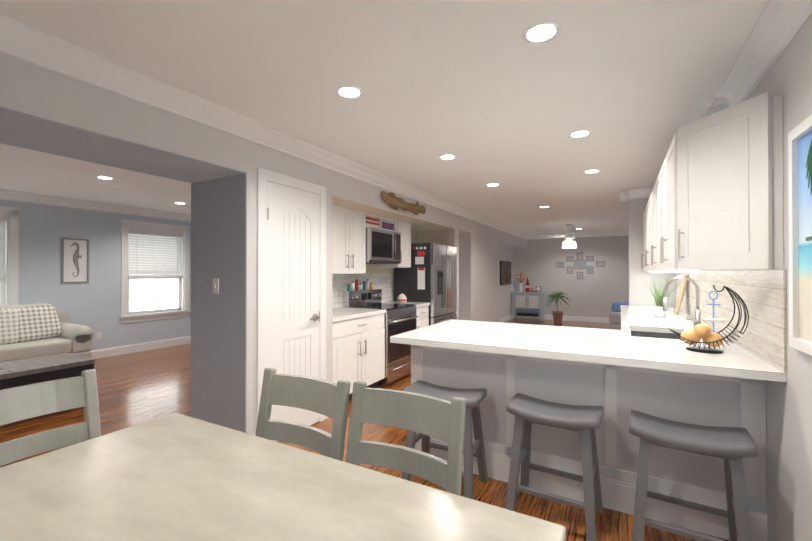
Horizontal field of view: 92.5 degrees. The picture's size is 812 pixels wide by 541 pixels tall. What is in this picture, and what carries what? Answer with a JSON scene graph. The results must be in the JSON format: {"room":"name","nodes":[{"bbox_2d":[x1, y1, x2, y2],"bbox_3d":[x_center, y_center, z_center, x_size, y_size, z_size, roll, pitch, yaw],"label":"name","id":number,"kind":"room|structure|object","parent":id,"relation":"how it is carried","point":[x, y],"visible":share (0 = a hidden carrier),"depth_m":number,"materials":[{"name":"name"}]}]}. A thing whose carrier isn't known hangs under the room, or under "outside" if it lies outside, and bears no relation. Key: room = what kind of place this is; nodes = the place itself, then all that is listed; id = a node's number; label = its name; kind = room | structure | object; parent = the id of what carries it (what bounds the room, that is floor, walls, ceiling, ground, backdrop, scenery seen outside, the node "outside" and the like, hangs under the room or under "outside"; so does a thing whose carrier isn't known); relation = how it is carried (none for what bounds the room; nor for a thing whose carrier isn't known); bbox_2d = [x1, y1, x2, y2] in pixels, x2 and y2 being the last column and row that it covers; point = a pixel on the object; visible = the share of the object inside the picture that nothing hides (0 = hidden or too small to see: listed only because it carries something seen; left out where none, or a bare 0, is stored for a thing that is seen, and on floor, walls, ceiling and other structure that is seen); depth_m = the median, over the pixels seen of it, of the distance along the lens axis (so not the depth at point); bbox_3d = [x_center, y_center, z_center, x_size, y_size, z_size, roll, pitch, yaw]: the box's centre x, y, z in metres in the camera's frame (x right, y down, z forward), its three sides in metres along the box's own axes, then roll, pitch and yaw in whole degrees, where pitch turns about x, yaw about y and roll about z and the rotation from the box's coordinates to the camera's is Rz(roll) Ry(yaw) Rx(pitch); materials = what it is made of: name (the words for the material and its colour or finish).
{"room":"dining room and kitchen","nodes":[
{"label":"dining room and kitchen","id":0,"kind":"room"},
{"bbox_2d":[0,107,246,432],"bbox_3d":[-3.530,0.147,3.680,4.947,2.440,8.750,0,0,29],"label":"wall","id":1,"kind":"structure","parent":0,"point":[212,325],"depth_m":3.06,"materials":[{"name":"grey paint"}]},
{"bbox_2d":[0,206,19,305],"bbox_3d":[-5.602,0.003,4.824,0.215,1.710,1.180,0,0,29],"label":"window","id":2,"kind":"structure","parent":1,"relation":"in","point":[9,291],"depth_m":5.23,"materials":[{"name":"white"}]},
{"bbox_2d":[0,217,6,280],"bbox_3d":[-5.589,-0.288,4.818,0.054,0.853,0.916,0,0,29],"label":"window blind","id":3,"kind":"object","parent":2,"relation":"attached to","point":[3,220],"visible":1,"depth_m":5.19,"materials":[{"name":"white plastic"}]},
{"bbox_2d":[61,235,88,282],"bbox_3d":[-4.975,-0.170,5.858,0.020,0.717,0.335,0,0,29],"label":"framed picture","id":4,"kind":"object","parent":1,"relation":"attached to","point":[74,260],"visible":1,"depth_m":5.85,"materials":[{"name":"grey wood"}]},
{"bbox_2d":[0,189,190,221],"bbox_3d":[-5.523,-1.006,4.780,0.102,0.122,8.450,0,0,29],"label":"crown molding","id":5,"kind":"structure","parent":1,"relation":"attached to","point":[10,195],"depth_m":5.94,"materials":[{"name":"white wood"}]},
{"bbox_2d":[96,332,101,338],"bbox_3d":[-4.834,1.022,6.124,0.004,0.115,0.070,0,0,29],"label":"switch plate","id":6,"kind":"object","parent":1,"relation":"attached to","point":[98,334],"depth_m":6.12,"materials":[{"name":"white plastic"}]},
{"bbox_2d":[91,336,190,358],"bbox_3d":[-5.561,1.303,4.788,0.014,0.140,8.450,0,0,29],"label":"baseboard","id":7,"kind":"structure","parent":1,"relation":"attached to","point":[118,350],"depth_m":6.63,"materials":[{"name":"white"}]},
{"bbox_2d":[119,219,190,322],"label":"window","id":8,"kind":"structure","parent":1,"relation":"in","point":[126,316],"depth_m":6.88,"materials":[{"name":"white"}]},
{"bbox_2d":[128,228,182,278],"bbox_3d":[-4.436,-0.277,6.917,0.054,0.853,0.926,0,0,29],"label":"window blind","id":9,"kind":"object","parent":8,"relation":"attached to","point":[170,263],"visible":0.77,"depth_m":6.88,"materials":[{"name":"white plastic"}]},
{"bbox_2d":[0,14,531,239],"bbox_3d":[0.129,-1.004,5.100,0.102,0.122,14.450,0,0,29],"label":"crown molding","id":10,"kind":"structure","parent":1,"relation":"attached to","point":[19,40],"depth_m":2.34,"materials":[{"name":"white wood"}]},
{"bbox_2d":[0,52,527,441],"bbox_3d":[-0.249,0.156,5.301,0.760,2.440,14.750,0,0,29],"label":"wall","id":11,"kind":"structure","parent":0,"point":[62,98],"depth_m":2.90,"materials":[{"name":"grey paint"}]},
{"bbox_2d":[213,279,218,293],"bbox_3d":[-1.469,0.121,2.997,0.070,0.115,0.012,0,0,29],"label":"switch plate","id":12,"kind":"object","parent":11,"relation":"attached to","point":[215,291],"depth_m":2.99,"materials":[{"name":"white plastic"}]},
{"bbox_2d":[256,167,325,426],"bbox_3d":[-0.929,0.297,3.252,0.020,2.135,0.770,0,0,29],"label":"door frame","id":13,"kind":"structure","parent":11,"relation":"attached to","point":[264,176],"depth_m":2.97,"materials":[{"name":"white wood"}]},
{"bbox_2d":[267,181,319,441],"bbox_3d":[-0.907,0.334,3.237,0.069,2.038,0.604,0,0,29],"label":"pantry door","id":14,"kind":"structure","parent":11,"relation":"in","point":[293,281],"depth_m":3.24,"materials":[{"name":"white wood"}]},
{"bbox_2d":[332,205,355,273],"bbox_3d":[-0.943,-0.334,4.243,0.361,0.738,0.694,0,0,29],"label":"upper cabinet","id":15,"kind":"object","parent":11,"relation":"attached to","point":[349,226],"depth_m":4.31,"materials":[{"name":"white wood"}]},
{"bbox_2d":[352,211,367,273],"bbox_3d":[-0.737,-0.331,4.618,0.361,0.738,0.392,0,0,29],"label":"upper cabinet","id":16,"kind":"object","parent":11,"relation":"attached to","point":[358,246],"depth_m":4.60,"materials":[{"name":"white wood"}]},
{"bbox_2d":[332,274,391,307],"bbox_3d":[-0.742,0.249,4.972,0.008,0.417,2.180,0,0,29],"label":"backsplash","id":17,"kind":"structure","parent":11,"relation":"attached to","point":[341,282],"depth_m":5.17,"materials":[{"name":"tile"}]},
{"bbox_2d":[366,227,400,263],"bbox_3d":[-0.409,-0.309,5.101,0.452,0.432,0.750,0,0,29],"label":"microwave","id":18,"kind":"object","parent":11,"relation":"attached to","point":[383,246],"visible":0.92,"depth_m":4.94,"materials":[{"name":"silver metal"}]},
{"bbox_2d":[376,220,410,267],"bbox_3d":[-0.177,-0.368,5.639,0.361,0.653,0.395,0,0,29],"label":"upper cabinet","id":19,"kind":"object","parent":11,"relation":"attached to","point":[404,228],"depth_m":5.52,"materials":[{"name":"white wood"}]},
{"bbox_2d":[381,191,425,214],"bbox_3d":[0.011,-0.827,4.907,0.072,0.202,1.100,0,0,29],"label":"art","id":20,"kind":"object","parent":11,"relation":"attached to","point":[391,200],"visible":1,"depth_m":4.73},
{"bbox_2d":[500,261,510,284],"bbox_3d":[2.751,0.066,10.722,0.042,0.640,1.100,0,0,29],"label":"wall-mounted tv","id":21,"kind":"object","parent":11,"relation":"attached to","point":[505,272],"visible":1,"depth_m":10.61,"materials":[{"name":"black plastic"}]},
{"bbox_2d":[499,313,514,322],"bbox_3d":[2.506,1.333,10.302,0.014,0.140,2.980,0,0,29],"label":"baseboard","id":22,"kind":"structure","parent":11,"relation":"attached to","point":[508,317],"depth_m":10.81,"materials":[{"name":"white"}]},
{"bbox_2d":[0,318,728,540],"bbox_3d":[0.120,1.405,5.177,12.400,0.060,14.900,0,0,29],"label":"floor","id":23,"kind":"structure","parent":0,"point":[136,388],"depth_m":3.59,"materials":[{"name":"brown wood"}]},
{"bbox_2d":[0,303,92,361],"bbox_3d":[-5.084,0.900,4.511,0.920,0.943,2.090,0,0,29],"label":"sofa","id":24,"kind":"object","parent":23,"relation":"on","point":[32,330],"visible":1,"depth_m":4.91,"materials":[{"name":"beige fabric"}]},
{"bbox_2d":[0,353,94,423],"bbox_3d":[-3.814,1.141,3.653,0.670,0.452,1.240,0,0,29],"label":"trunk","id":25,"kind":"object","parent":23,"relation":"on","point":[21,372],"visible":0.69,"depth_m":3.76,"materials":[{"name":"black wood"}]},
{"bbox_2d":[0,369,100,465],"bbox_3d":[-1.230,0.883,1.347,0.507,0.942,0.435,0,0,29],"label":"dining chair","id":26,"kind":"object","parent":23,"relation":"on","point":[19,403],"visible":0.46,"depth_m":1.51,"materials":[{"name":"paint"}]},
{"bbox_2d":[0,413,565,540],"bbox_3d":[-0.527,0.971,0.852,1.530,0.760,0.950,0,0,29],"label":"dining table","id":27,"kind":"object","parent":23,"relation":"on","point":[175,477],"visible":1,"depth_m":1.01,"materials":[{"name":"wood"}]},
{"bbox_2d":[255,368,350,460],"bbox_3d":[-0.508,0.883,1.365,0.435,0.942,0.507,0,0,29],"label":"dining chair","id":28,"kind":"object","parent":23,"relation":"on","point":[329,399],"visible":0.52,"depth_m":1.55,"materials":[{"name":"paint"}]},
{"bbox_2d":[332,313,384,400],"bbox_3d":[-0.756,0.934,4.292,0.636,0.874,0.970,0,0,29],"label":"base cabinet","id":29,"kind":"object","parent":23,"relation":"on","point":[358,344],"depth_m":4.11,"materials":[{"name":"white wood"}]},
{"bbox_2d":[332,307,385,320],"bbox_3d":[-0.751,0.475,4.291,0.648,0.040,0.970,0,0,29],"label":"countertop","id":30,"kind":"structure","parent":29,"relation":"on","point":[341,314],"depth_m":4.21,"materials":[{"name":"white stone"}]},
{"bbox_2d":[347,279,406,304],"bbox_3d":[-0.579,0.283,4.685,0.514,0.345,1.614,0,0,29],"label":"bottles","id":31,"kind":"object","parent":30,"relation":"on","point":[402,299],"depth_m":5.19,"materials":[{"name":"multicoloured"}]},
{"bbox_2d":[343,289,418,385],"bbox_3d":[-0.298,0.807,5.034,0.704,1.095,0.760,0,0,29],"label":"range","id":32,"kind":"object","parent":23,"relation":"on","point":[399,319],"visible":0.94,"depth_m":4.86,"materials":[{"name":"silver metal"}]},
{"bbox_2d":[346,381,465,495],"bbox_3d":[-0.104,0.882,1.166,0.435,0.942,0.507,0,0,29],"label":"dining chair","id":33,"kind":"object","parent":23,"relation":"on","point":[439,419],"visible":0.81,"depth_m":1.34,"materials":[{"name":"paint"}]},
{"bbox_2d":[415,305,428,328],"bbox_3d":[-0.049,0.941,5.580,0.636,0.874,0.430,0,0,29],"label":"base cabinet","id":34,"kind":"object","parent":23,"relation":"on","point":[423,313],"depth_m":5.44,"materials":[{"name":"white wood"}]},
{"bbox_2d":[382,301,429,308],"bbox_3d":[-0.043,0.482,5.580,0.648,0.040,0.430,0,0,29],"label":"countertop","id":35,"kind":"structure","parent":34,"relation":"on","point":[417,304],"depth_m":5.54,"materials":[{"name":"white stone"}]},
{"bbox_2d":[394,243,457,325],"bbox_3d":[0.350,0.480,6.149,0.729,1.760,0.908,0,0,29],"label":"refrigerator","id":36,"kind":"object","parent":23,"relation":"on","point":[429,275],"visible":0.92,"depth_m":5.78,"materials":[{"name":"stainless steel"},{"name":"black painted metal"}]},
{"bbox_2d":[402,380,487,499],"bbox_3d":[0.249,1.056,2.462,0.482,0.616,0.395,0,0,29],"label":"bar stool","id":37,"kind":"object","parent":23,"relation":"on","point":[474,398],"visible":0.56,"depth_m":2.44,"materials":[{"name":"grey paint"}]},
{"bbox_2d":[511,291,544,320],"bbox_3d":[3.521,1.014,11.211,0.880,0.790,0.412,0,0,29],"label":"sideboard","id":38,"kind":"object","parent":23,"relation":"on","point":[528,304],"visible":1,"depth_m":11.10,"materials":[{"name":"grey wood"}]},
{"bbox_2d":[516,271,540,291],"bbox_3d":[3.526,0.314,11.213,0.699,0.607,0.181,0,0,29],"label":"decorations","id":39,"kind":"object","parent":38,"relation":"on","point":[527,288],"visible":0.98,"depth_m":11.22,"materials":[{"name":"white ceramic"}]},
{"bbox_2d":[505,393,602,540],"bbox_3d":[0.826,1.054,2.163,0.479,0.616,0.391,0,0,29],"label":"bar stool","id":40,"kind":"object","parent":23,"relation":"on","point":[527,411],"visible":1,"depth_m":2.12,"materials":[{"name":"grey paint"}]},
{"bbox_2d":[545,292,568,322],"bbox_3d":[4.053,0.956,10.433,0.676,0.893,0.665,0,0,29],"label":"dracaena","id":41,"kind":"object","parent":23,"relation":"on","point":[557,316],"visible":1,"depth_m":10.40,"materials":[{"name":"green plant"}]},
{"bbox_2d":[390,305,786,540],"bbox_3d":[1.653,0.910,3.766,1.988,0.915,3.695,0,0,29],"label":"kitchen peninsula","id":42,"kind":"object","parent":23,"relation":"on","point":[644,360],"visible":0.77,"depth_m":2.23,"materials":[{"name":"white"}]},
{"bbox_2d":[642,276,680,316],"bbox_3d":[2.475,0.255,3.792,0.329,0.393,0.327,0,0,29],"label":"potted plant","id":43,"kind":"object","parent":42,"relation":"on","point":[658,311],"visible":0.9,"depth_m":3.75,"materials":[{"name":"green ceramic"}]},
{"bbox_2d":[674,275,688,314],"bbox_3d":[2.880,0.249,4.068,0.106,0.412,0.220,0,0,29],"label":"cutting board","id":44,"kind":"object","parent":42,"relation":"on","point":[680,296],"visible":0.98,"depth_m":4.01,"materials":[{"name":"brown wood"}]},
{"bbox_2d":[663,276,701,325],"bbox_3d":[2.011,0.244,2.842,0.241,0.404,0.296,0,0,29],"label":"faucet","id":45,"kind":"object","parent":42,"relation":"on","point":[698,312],"visible":0.85,"depth_m":2.74,"materials":[{"name":"silver metal"}]},
{"bbox_2d":[668,285,748,353],"bbox_3d":[1.656,0.261,2.140,0.351,0.363,0.265,0,0,29],"label":"wire fruit basket","id":46,"kind":"object","parent":42,"relation":"on","point":[696,333],"visible":1,"depth_m":2.12,"materials":[{"name":"black metal"}]},
{"bbox_2d":[701,291,727,340],"bbox_3d":[1.982,0.287,2.507,0.156,0.314,0.156,0,0,29],"label":"decoration","id":47,"kind":"object","parent":42,"relation":"on","point":[713,319],"visible":0.69,"depth_m":2.50,"materials":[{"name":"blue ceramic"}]},
{"bbox_2d":[609,302,628,329],"bbox_3d":[4.683,0.975,7.809,1.030,0.770,2.100,0,0,29],"label":"sofa","id":48,"kind":"object","parent":23,"relation":"on","point":[615,318],"visible":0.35,"depth_m":7.12,"materials":[{"name":"grey fabric"}]},
{"bbox_2d":[629,410,757,540],"bbox_3d":[1.347,1.053,1.865,0.470,0.616,0.374,0,0,32],"label":"bar stool","id":49,"kind":"object","parent":23,"relation":"on","point":[731,447],"visible":1,"depth_m":1.82,"materials":[{"name":"grey paint"}]},
{"bbox_2d":[0,0,768,234],"bbox_3d":[0.120,-1.095,5.191,12.400,0.060,14.900,0,0,29],"label":"ceiling","id":50,"kind":"structure","parent":0,"point":[483,92],"depth_m":2.24,"materials":[{"name":"paint"}]},
{"bbox_2d":[95,176,113,179],"bbox_3d":[-3.465,-1.065,4.478,0.175,0.005,0.175,0,0,23],"label":"recessed light","id":51,"kind":"object","parent":50,"relation":"in","point":[100,177],"depth_m":4.45,"materials":[{"name":"white"}]},
{"bbox_2d":[335,85,363,98],"bbox_3d":[-0.342,-1.077,2.353,0.175,0.005,0.175,0,0,8],"label":"recessed light","id":52,"kind":"object","parent":50,"relation":"in","point":[345,91],"depth_m":2.35,"materials":[{"name":"white plastic"}]},
{"bbox_2d":[438,154,456,159],"bbox_3d":[0.393,-1.070,3.672,0.175,0.005,0.175,0,0,23],"label":"recessed light","id":53,"kind":"object","parent":50,"relation":"in","point":[446,156],"depth_m":3.68,"materials":[{"name":"white"}]},
{"bbox_2d":[486,183,499,186],"bbox_3d":[1.078,-1.063,4.837,0.175,0.005,0.175,0,0,-10],"label":"recessed light","id":54,"kind":"object","parent":50,"relation":"in","point":[491,184],"depth_m":4.81,"materials":[{"name":"white"}]},
{"bbox_2d":[521,20,561,44],"bbox_3d":[0.615,-1.080,1.771,0.175,0.005,0.175,0,0,-10],"label":"recessed light","id":55,"kind":"object","parent":50,"relation":"in","point":[541,32],"depth_m":1.76,"materials":[{"name":"white plastic"}]},
{"bbox_2d":[541,224,600,248],"bbox_3d":[3.703,-0.774,8.804,1.293,0.539,1.236,0,0,29],"label":"ceiling fan","id":56,"kind":"object","parent":50,"relation":"hanging from","point":[568,237],"visible":1,"depth_m":8.71,"materials":[{"name":"white"}]},
{"bbox_2d":[568,130,591,137],"bbox_3d":[1.367,-1.073,3.058,0.175,0.005,0.175,0,0,20],"label":"recessed light","id":57,"kind":"object","parent":50,"relation":"in","point":[579,133],"depth_m":3.04,"materials":[{"name":"white"}]},
{"bbox_2d":[583,169,600,173],"bbox_3d":[2.002,-1.067,4.192,0.175,0.005,0.175,0,0,23],"label":"recessed light","id":58,"kind":"object","parent":50,"relation":"in","point":[590,171],"depth_m":4.19,"materials":[{"name":"white plastic"}]},
{"bbox_2d":[528,228,675,317],"bbox_3d":[6.252,0.182,10.060,6.040,2.440,0.150,0,0,29],"label":"wall","id":59,"kind":"structure","parent":0,"point":[593,295],"depth_m":10.59,"materials":[{"name":"grey paint"}]},
{"bbox_2d":[517,315,609,322],"bbox_3d":[5.976,1.332,10.112,6.280,0.140,0.014,0,0,29],"label":"baseboard","id":60,"kind":"structure","parent":59,"relation":"attached to","point":[548,317],"depth_m":10.75,"materials":[{"name":"white wood"}]},
{"bbox_2d":[532,231,628,238],"bbox_3d":[6.174,-0.977,9.966,5.780,0.122,0.102,0,0,29],"label":"crown molding","id":61,"kind":"structure","parent":59,"relation":"attached to","point":[626,233],"depth_m":10.53,"materials":[{"name":"white wood"}]},
{"bbox_2d":[628,199,631,304],"bbox_3d":[2.997,0.155,5.231,0.002,2.440,0.150,0,0,29],"label":"wall","id":62,"kind":"structure","parent":0,"point":[630,201],"depth_m":5.16,"materials":[{"name":"grey paint"}]},
{"bbox_2d":[620,187,652,201],"bbox_3d":[3.076,-1.004,5.061,0.512,0.122,0.122,0,0,29],"label":"crown molding","id":63,"kind":"structure","parent":62,"relation":"attached to","point":[636,193],"depth_m":5.08,"materials":[{"name":"white wood"}]},
{"bbox_2d":[698,97,728,118],"bbox_3d":[1.747,-0.876,2.210,0.140,0.160,0.140,0,0,29],"label":"air vent","id":64,"kind":"object","parent":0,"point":[706,113],"visible":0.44,"depth_m":2.18,"materials":[{"name":"white metal"}]},
{"bbox_2d":[734,12,811,540],"bbox_3d":[1.366,0.132,1.021,0.150,2.440,8.800,0,0,29],"label":"wall","id":65,"kind":"structure","parent":0,"point":[789,403],"depth_m":1.64,"materials":[{"name":"grey paint"}]},
{"bbox_2d":[641,210,644,270],"bbox_3d":[3.028,-0.370,4.583,0.355,0.765,0.556,0,0,29],"label":"upper cabinet","id":66,"kind":"object","parent":65,"relation":"attached to","point":[642,255],"depth_m":4.83,"materials":[{"name":"white wood"}]},
{"bbox_2d":[645,200,648,271],"bbox_3d":[2.711,-0.373,4.005,0.355,0.765,0.996,0,0,29],"label":"upper cabinet","id":67,"kind":"object","parent":65,"relation":"attached to","point":[647,206],"depth_m":4.31,"materials":[{"name":"white wood"}]},
{"bbox_2d":[649,180,656,271],"bbox_3d":[2.287,-0.378,3.233,0.355,0.765,0.996,0,0,29],"label":"upper cabinet","id":68,"kind":"object","parent":65,"relation":"attached to","point":[653,197],"depth_m":3.55,"materials":[{"name":"white wood"}]},
{"bbox_2d":[657,150,668,271],"bbox_3d":[1.879,-0.382,2.489,0.355,0.765,0.934,0,0,29],"label":"upper cabinet","id":69,"kind":"object","parent":65,"relation":"attached to","point":[663,177],"depth_m":2.69,"materials":[{"name":"white wood"}]},
{"bbox_2d":[669,92,783,271],"bbox_3d":[1.585,-0.385,1.953,0.355,0.765,0.404,0,0,29],"label":"upper cabinet","id":70,"kind":"object","parent":65,"relation":"attached to","point":[715,202],"depth_m":1.87,"materials":[{"name":"white wood"}]},
{"bbox_2d":[675,270,786,372],"bbox_3d":[2.519,0.227,3.291,0.009,0.444,3.690,0,0,29],"label":"backsplash","id":71,"kind":"structure","parent":65,"relation":"attached to","point":[761,294],"depth_m":2.10,"materials":[{"name":"white tile"}]},
{"bbox_2d":[707,0,811,114],"bbox_3d":[1.291,-1.026,1.154,0.102,0.122,8.650,0,0,29],"label":"crown molding","id":72,"kind":"structure","parent":65,"relation":"attached to","point":[778,25],"depth_m":1.77,"materials":[{"name":"white wood"}]},
{"bbox_2d":[788,114,811,355],"bbox_3d":[1.484,-0.126,1.426,0.030,0.860,0.320,0,0,29],"label":"picture frame","id":73,"kind":"object","parent":65,"relation":"attached to","point":[800,219],"visible":1,"depth_m":1.51,"materials":[{"name":"white wood"}]}
]}

